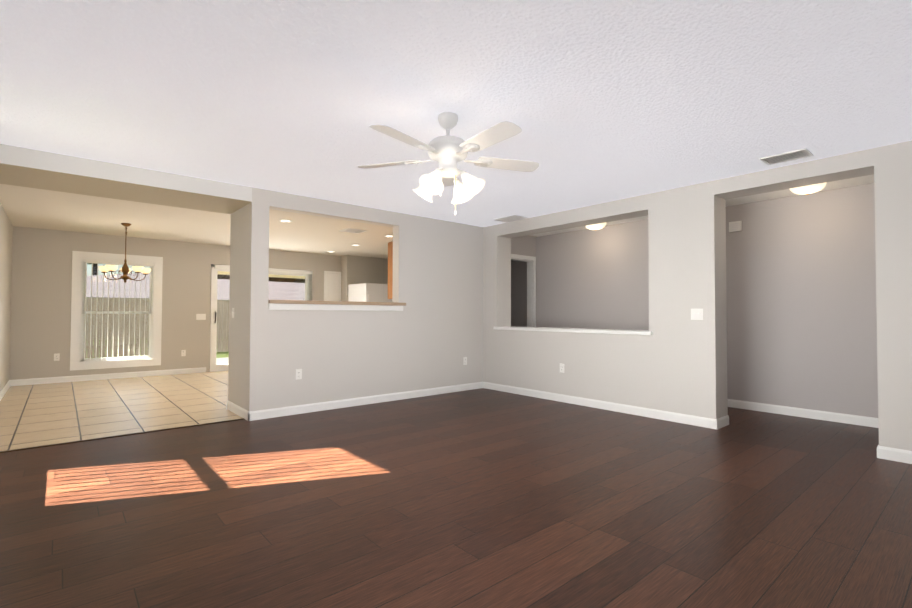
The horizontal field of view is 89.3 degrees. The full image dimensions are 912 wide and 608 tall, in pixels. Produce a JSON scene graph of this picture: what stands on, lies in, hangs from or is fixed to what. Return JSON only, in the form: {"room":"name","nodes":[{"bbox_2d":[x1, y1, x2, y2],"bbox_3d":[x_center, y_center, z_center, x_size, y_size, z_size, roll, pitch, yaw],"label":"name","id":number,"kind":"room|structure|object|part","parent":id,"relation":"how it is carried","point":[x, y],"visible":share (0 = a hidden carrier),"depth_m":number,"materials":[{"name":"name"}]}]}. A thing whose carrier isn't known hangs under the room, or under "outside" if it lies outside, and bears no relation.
{"room":"empty living room","nodes":[
{"label":"empty living room","id":0,"kind":"room"},
{"bbox_2d":[0,203,12,390],"bbox_3d":[-5.604,0.000,5.585,0.100,2.440,4.060,1,-2,-41],"label":"wall","id":1,"kind":"structure","parent":0,"point":[6,237],"depth_m":6.28,"materials":[{"name":"grey paint"}]},
{"bbox_2d":[0,380,10,399],"bbox_3d":[-5.512,1.172,5.535,0.013,0.095,3.900,1,-2,-41],"label":"baseboard","id":2,"kind":"structure","parent":1,"relation":"attached to","point":[6,387],"depth_m":6.39,"materials":[{"name":"white paint"}]},
{"bbox_2d":[0,371,241,450],"bbox_3d":[-2.766,1.302,7.543,7.100,0.060,4.740,1,-2,-41],"label":"floor","id":3,"kind":"structure","parent":0,"point":[34,415],"depth_m":5.45,"materials":[{"name":"beige tile"}]},
{"bbox_2d":[348,283,391,301],"bbox_3d":[-1.864,0.450,10.287,0.750,1.770,0.851,1,-2,-41],"label":"fridge","id":4,"kind":"object","parent":3,"relation":"on","point":[368,292],"visible":0.21,"depth_m":9.99,"materials":[{"name":"white metal"}]},
{"bbox_2d":[0,144,251,213],"bbox_3d":[-3.192,-1.160,4.474,2.080,0.155,0.800,1,-2,-41],"label":"wall","id":5,"kind":"structure","parent":0,"point":[29,168],"depth_m":4.25,"materials":[{"name":"white paint"}]},
{"bbox_2d":[9,226,340,379],"bbox_3d":[-4.249,0.086,9.306,7.100,2.440,0.150,1,-2,-41],"label":"wall","id":6,"kind":"structure","parent":0,"point":[40,332],"depth_m":7.72,"materials":[{"name":"grey paint"}]},
{"bbox_2d":[54,353,59,360],"bbox_3d":[-6.371,0.847,7.368,0.070,0.114,0.008,1,-2,-41],"label":"outlet","id":7,"kind":"object","parent":6,"relation":"attached to","point":[57,357],"visible":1,"depth_m":7.37,"materials":[{"name":"white plastic"}]},
{"bbox_2d":[11,367,205,385],"bbox_3d":[-5.749,1.223,7.892,2.660,0.095,0.013,1,-2,-41],"label":"baseboard","id":8,"kind":"structure","parent":6,"relation":"attached to","point":[31,381],"depth_m":7.74,"materials":[{"name":"white paint"}]},
{"bbox_2d":[70,251,162,370],"bbox_3d":[-5.804,0.116,7.939,1.252,1.942,0.141,1,-2,-41],"label":"dining room window","id":9,"kind":"structure","parent":6,"relation":"in","point":[153,312],"depth_m":7.85,"materials":[{"name":"white paint"}]},
{"bbox_2d":[84,259,152,360],"bbox_3d":[-5.738,0.107,7.862,0.952,1.657,0.083,1,-2,-41],"label":"window blinds","id":10,"kind":"object","parent":9,"relation":"attached to","point":[116,262],"visible":0.98,"depth_m":7.78,"materials":[{"name":"white plastic"}]},
{"bbox_2d":[181,350,185,355],"bbox_3d":[-5.027,0.907,8.518,0.070,0.114,0.008,1,-2,-41],"label":"outlet","id":11,"kind":"object","parent":6,"relation":"attached to","point":[183,352],"visible":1,"depth_m":8.51,"materials":[{"name":"white plastic"}]},
{"bbox_2d":[196,314,205,319],"bbox_3d":[-4.809,0.241,8.711,0.162,0.114,0.019,1,-2,-41],"label":"light switch","id":12,"kind":"object","parent":6,"relation":"attached to","point":[200,316],"visible":1,"depth_m":8.71,"materials":[{"name":"white plastic"}]},
{"bbox_2d":[210,264,312,371],"bbox_3d":[-3.936,0.283,9.489,2.012,2.056,0.234,1,-2,-41],"label":"sliding patio door","id":13,"kind":"structure","parent":6,"relation":"in","point":[214,367],"depth_m":8.97,"materials":[{"name":"white paint"}]},
{"bbox_3d":[-3.881,0.283,9.440,1.938,1.955,0.088,1,-2,-41],"label":"sliding door blinds rail","id":14,"kind":"part","parent":13,"relation":"part of","materials":[{"name":"white"}]},
{"bbox_2d":[324,271,340,300],"bbox_3d":[-2.780,0.298,10.415,0.410,2.075,0.063,1,-2,-41],"label":"pantry door","id":15,"kind":"structure","parent":6,"relation":"in","point":[332,286],"depth_m":10.45,"materials":[{"name":"white paint"}]},
{"bbox_2d":[228,207,243,408],"bbox_3d":[-2.395,0.002,5.252,0.180,2.440,0.620,1,-2,-41],"label":"wall","id":16,"kind":"structure","parent":0,"point":[236,297],"depth_m":5.20,"materials":[{"name":"grey paint"}]},
{"bbox_2d":[227,401,246,419],"bbox_3d":[-2.417,1.171,5.101,0.013,0.095,0.813,1,-2,-41],"label":"baseboard","id":17,"kind":"structure","parent":16,"relation":"attached to","point":[234,408],"depth_m":5.08,"materials":[{"name":"white paint"}]},
{"bbox_2d":[244,187,482,411],"bbox_3d":[-0.914,0.022,5.975,3.370,2.440,0.150,1,-2,-41],"label":"wall","id":18,"kind":"structure","parent":0,"point":[430,335],"depth_m":5.78,"materials":[{"name":"grey paint"}]},
{"bbox_2d":[296,369,301,379],"bbox_3d":[-1.749,0.782,5.139,0.070,0.114,0.008,1,-2,-41],"label":"outlet","id":19,"kind":"object","parent":18,"relation":"attached to","point":[298,373],"visible":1,"depth_m":5.14,"materials":[{"name":"white plastic"}]},
{"bbox_2d":[268,300,405,310],"bbox_3d":[-1.432,0.024,5.613,1.748,0.107,0.365,1,-2,-41],"label":"bar","id":20,"kind":"object","parent":18,"relation":"on","point":[323,305],"visible":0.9,"depth_m":5.39,"materials":[{"name":"beige laminate"}]},
{"bbox_2d":[247,382,482,420],"bbox_3d":[-0.870,1.193,5.882,3.383,0.095,0.013,1,-2,-41],"label":"baseboard","id":21,"kind":"structure","parent":18,"relation":"attached to","point":[314,407],"depth_m":5.57,"materials":[{"name":"white paint"}]},
{"bbox_2d":[463,357,466,364],"bbox_3d":[0.134,0.833,6.752,0.070,0.114,0.008,1,-2,-41],"label":"outlet","id":22,"kind":"object","parent":18,"relation":"attached to","point":[464,360],"visible":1,"depth_m":6.75,"materials":[{"name":"white plastic"}]},
{"bbox_2d":[341,255,387,300],"bbox_3d":[-2.016,0.129,10.934,1.410,2.440,0.280,1,-2,-41],"label":"wall","id":23,"kind":"structure","parent":0,"point":[358,269],"depth_m":10.62,"materials":[{"name":"grey paint"}]},
{"bbox_2d":[388,242,392,298],"bbox_3d":[-0.797,-0.611,8.166,0.355,1.045,0.992,1,-2,-41],"label":"upper cabinet","id":24,"kind":"object","parent":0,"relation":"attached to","point":[390,265],"visible":0.06,"depth_m":8.31,"materials":[{"name":"brown laminate"}]},
{"bbox_2d":[0,388,911,607],"bbox_3d":[0.636,1.224,3.572,7.100,0.060,5.720,1,-2,-41],"label":"floor","id":25,"kind":"structure","parent":0,"point":[482,498],"depth_m":2.58,"materials":[{"name":"brown wood"}]},
{"bbox_2d":[0,418,244,452],"bbox_3d":[-3.016,1.194,4.210,2.080,0.006,0.036,1,-2,-41],"label":"threshold strip","id":26,"kind":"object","parent":25,"relation":"on","point":[116,436],"depth_m":4.14,"materials":[{"name":"brown wood"}]},
{"bbox_2d":[0,0,911,258],"bbox_3d":[-0.898,-1.250,5.427,7.100,0.080,10.460,1,-2,-41],"label":"ceiling","id":27,"kind":"structure","parent":0,"point":[600,101],"depth_m":2.82,"materials":[{"name":"white paint"}]},
{"bbox_2d":[98,223,150,282],"bbox_3d":[-4.887,-0.750,6.842,0.639,0.880,0.631,1,-2,-41],"label":"dining chandelier","id":28,"kind":"object","parent":27,"relation":"hanging from","point":[125,270],"visible":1,"depth_m":6.78,"materials":[{"name":"brown metal"}]},
{"bbox_2d":[340,228,366,233],"bbox_3d":[-1.636,-1.163,7.348,0.320,0.012,0.300,1,-2,-41],"label":"ceiling vent","id":29,"kind":"object","parent":27,"relation":"in","point":[351,230],"visible":1,"depth_m":7.31,"materials":[{"name":"white metal"}]},
{"bbox_2d":[358,112,539,214],"bbox_3d":[-0.041,-0.925,3.049,1.279,0.670,1.254,1,-2,-41],"label":"room ceiling fan","id":30,"kind":"object","parent":27,"relation":"hanging from","point":[448,152],"visible":1,"depth_m":3.00,"materials":[{"name":"white metal"}]},
{"bbox_2d":[494,215,527,221],"bbox_3d":[0.754,-1.177,6.380,0.250,0.012,0.400,1,-2,-41],"label":"ceiling vent","id":31,"kind":"object","parent":27,"relation":"in","point":[510,218],"visible":1,"depth_m":6.34,"materials":[{"name":"white metal"}]},
{"bbox_2d":[585,222,606,230],"bbox_3d":[2.005,-1.115,6.647,0.320,0.119,0.320,1,-2,-41],"label":"light","id":32,"kind":"object","parent":27,"relation":"attached to","point":[595,227],"visible":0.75,"depth_m":6.57,"materials":[{"name":"white glass"}]},
{"bbox_2d":[759,148,813,165],"bbox_3d":[2.761,-1.227,3.860,0.240,0.012,0.320,1,-2,-41],"label":"ceiling vent","id":33,"kind":"object","parent":27,"relation":"in","point":[788,156],"visible":0.96,"depth_m":3.86,"materials":[{"name":"white metal"}]},
{"bbox_2d":[790,182,826,194],"bbox_3d":[3.530,-1.155,4.636,0.320,0.119,0.320,1,-2,-41],"label":"light","id":34,"kind":"object","parent":27,"relation":"attached to","point":[808,189],"visible":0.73,"depth_m":4.57,"materials":[{"name":"white glass"}]},
{"bbox_2d":[511,236,534,260],"bbox_3d":[0.947,0.064,7.614,0.990,2.440,0.120,1,-2,-41],"label":"wall","id":35,"kind":"structure","parent":0,"point":[523,245],"depth_m":7.71,"materials":[{"name":"grey paint"}]},
{"bbox_2d":[511,254,535,326],"bbox_3d":[0.999,0.237,7.640,0.838,2.095,0.143,1,-2,-41],"label":"door frame","id":36,"kind":"structure","parent":35,"relation":"attached to","point":[531,293],"depth_m":7.85,"materials":[{"name":"white paint"}]},
{"bbox_2d":[511,183,877,417],"bbox_3d":[2.429,0.049,6.744,0.130,2.440,8.070,1,-2,-41],"label":"wall","id":37,"kind":"structure","parent":0,"point":[801,301],"depth_m":5.25,"materials":[{"name":"grey paint"}]},
{"bbox_2d":[729,221,741,231],"bbox_3d":[3.367,-0.934,5.565,0.030,0.120,0.130,1,-2,-41],"label":"door chime","id":38,"kind":"object","parent":37,"relation":"attached to","point":[735,226],"visible":1,"depth_m":5.55,"materials":[{"name":"white plastic"}]},
{"bbox_2d":[728,399,878,427],"bbox_3d":[3.123,1.203,5.789,0.040,0.095,5.450,1,-2,-41],"label":"baseboard","id":39,"kind":"structure","parent":37,"relation":"attached to","point":[824,415],"depth_m":4.98,"materials":[{"name":"white paint"}]},
{"bbox_2d":[483,140,911,450],"bbox_3d":[2.285,0.012,5.061,0.300,2.440,5.700,1,-2,-41],"label":"wall","id":40,"kind":"structure","parent":0,"point":[676,362],"depth_m":4.75,"materials":[{"name":"grey paint"}]},
{"bbox_2d":[560,363,563,372],"bbox_3d":[1.352,0.818,5.892,0.008,0.114,0.070,1,-2,-41],"label":"outlet","id":41,"kind":"object","parent":40,"relation":"attached to","point":[561,367],"visible":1,"depth_m":5.89,"materials":[{"name":"white plastic"}]},
{"bbox_2d":[493,326,652,334],"bbox_3d":[1.468,0.338,6.007,0.370,0.040,2.390,1,-2,-41],"label":"sill","id":42,"kind":"structure","parent":40,"relation":"on","point":[614,331],"depth_m":5.68,"materials":[{"name":"white paint"}]},
{"bbox_2d":[483,382,718,428],"bbox_3d":[1.484,1.197,5.726,0.013,0.095,3.253,1,-2,-41],"label":"baseboard","id":43,"kind":"structure","parent":40,"relation":"attached to","point":[634,410],"depth_m":5.33,"materials":[{"name":"white paint"}]},
{"bbox_2d":[691,309,702,319],"bbox_3d":[2.424,0.103,4.651,0.019,0.114,0.116,1,-2,-41],"label":"hall light switch","id":44,"kind":"object","parent":40,"relation":"attached to","point":[696,314],"visible":1,"depth_m":4.65,"materials":[{"name":"white plastic"}]},
{"bbox_2d":[719,415,728,428],"bbox_3d":[2.660,1.175,4.600,0.290,0.095,0.013,1,-2,-41],"label":"baseboard","id":45,"kind":"structure","parent":40,"relation":"attached to","point":[723,421],"depth_m":4.61,"materials":[{"name":"white paint"}]},
{"bbox_2d":[877,445,911,463],"bbox_3d":[3.596,1.148,3.260,0.013,0.095,0.933,1,-2,-41],"label":"baseboard","id":46,"kind":"structure","parent":40,"relation":"attached to","point":[895,454],"depth_m":3.53,"materials":[{"name":"white paint"}]},
{"label":"outside","id":47,"kind":"structure","parent":0,"visible":0},
{"bbox_2d":[86,336,228,357],"bbox_3d":[-15.854,1.951,25.963,120.000,0.180,130.000,1,-2,-41],"label":"lawn","id":48,"kind":"structure","parent":47,"point":[222,355],"depth_m":15.35,"materials":[{"name":"green plant"}]},
{"bbox_2d":[87,263,96,274],"bbox_3d":[-27.696,-2.999,35.825,3.766,10.310,3.980,1,-2,-41],"label":"tree","id":49,"kind":"object","parent":48,"relation":"on","point":[95,270],"depth_m":35.44,"materials":[{"name":"green plant"}]},
{"bbox_2d":[85,298,228,357],"bbox_3d":[-12.322,0.666,12.649,40.005,1.820,0.148,1,-2,-41],"label":"fence","id":50,"kind":"object","parent":48,"relation":"on","point":[142,321],"depth_m":14.30,"materials":[{"name":"grey wood"}]},
{"bbox_2d":[86,273,304,339],"bbox_3d":[-14.543,-0.010,33.709,36.000,4.250,12.000,1,-2,-41],"label":"neighbouring house","id":51,"kind":"structure","parent":48,"relation":"on","point":[279,288],"depth_m":26.29,"materials":[{"name":"beige"}]},
{"bbox_2d":[216,357,228,364],"bbox_3d":[-4.445,1.498,11.421,4.800,0.190,3.340,1,-2,-41],"label":"patio slab","id":52,"kind":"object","parent":48,"relation":"on","point":[224,360],"depth_m":11.43,"materials":[{"name":"white concrete"}]},
{"bbox_3d":[-5.252,0.334,12.978,4.080,2.200,0.120,1,-2,-41],"label":"posts","id":53,"kind":"object","parent":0,"visible":0},
{"bbox_2d":[217,271,304,282],"bbox_3d":[-4.376,-0.988,11.635,4.800,0.630,3.500,1,-2,-41],"label":"porch roof","id":54,"kind":"structure","parent":53,"relation":"on","point":[278,277],"depth_m":13.16,"materials":[{"name":"beige"}]}
]}

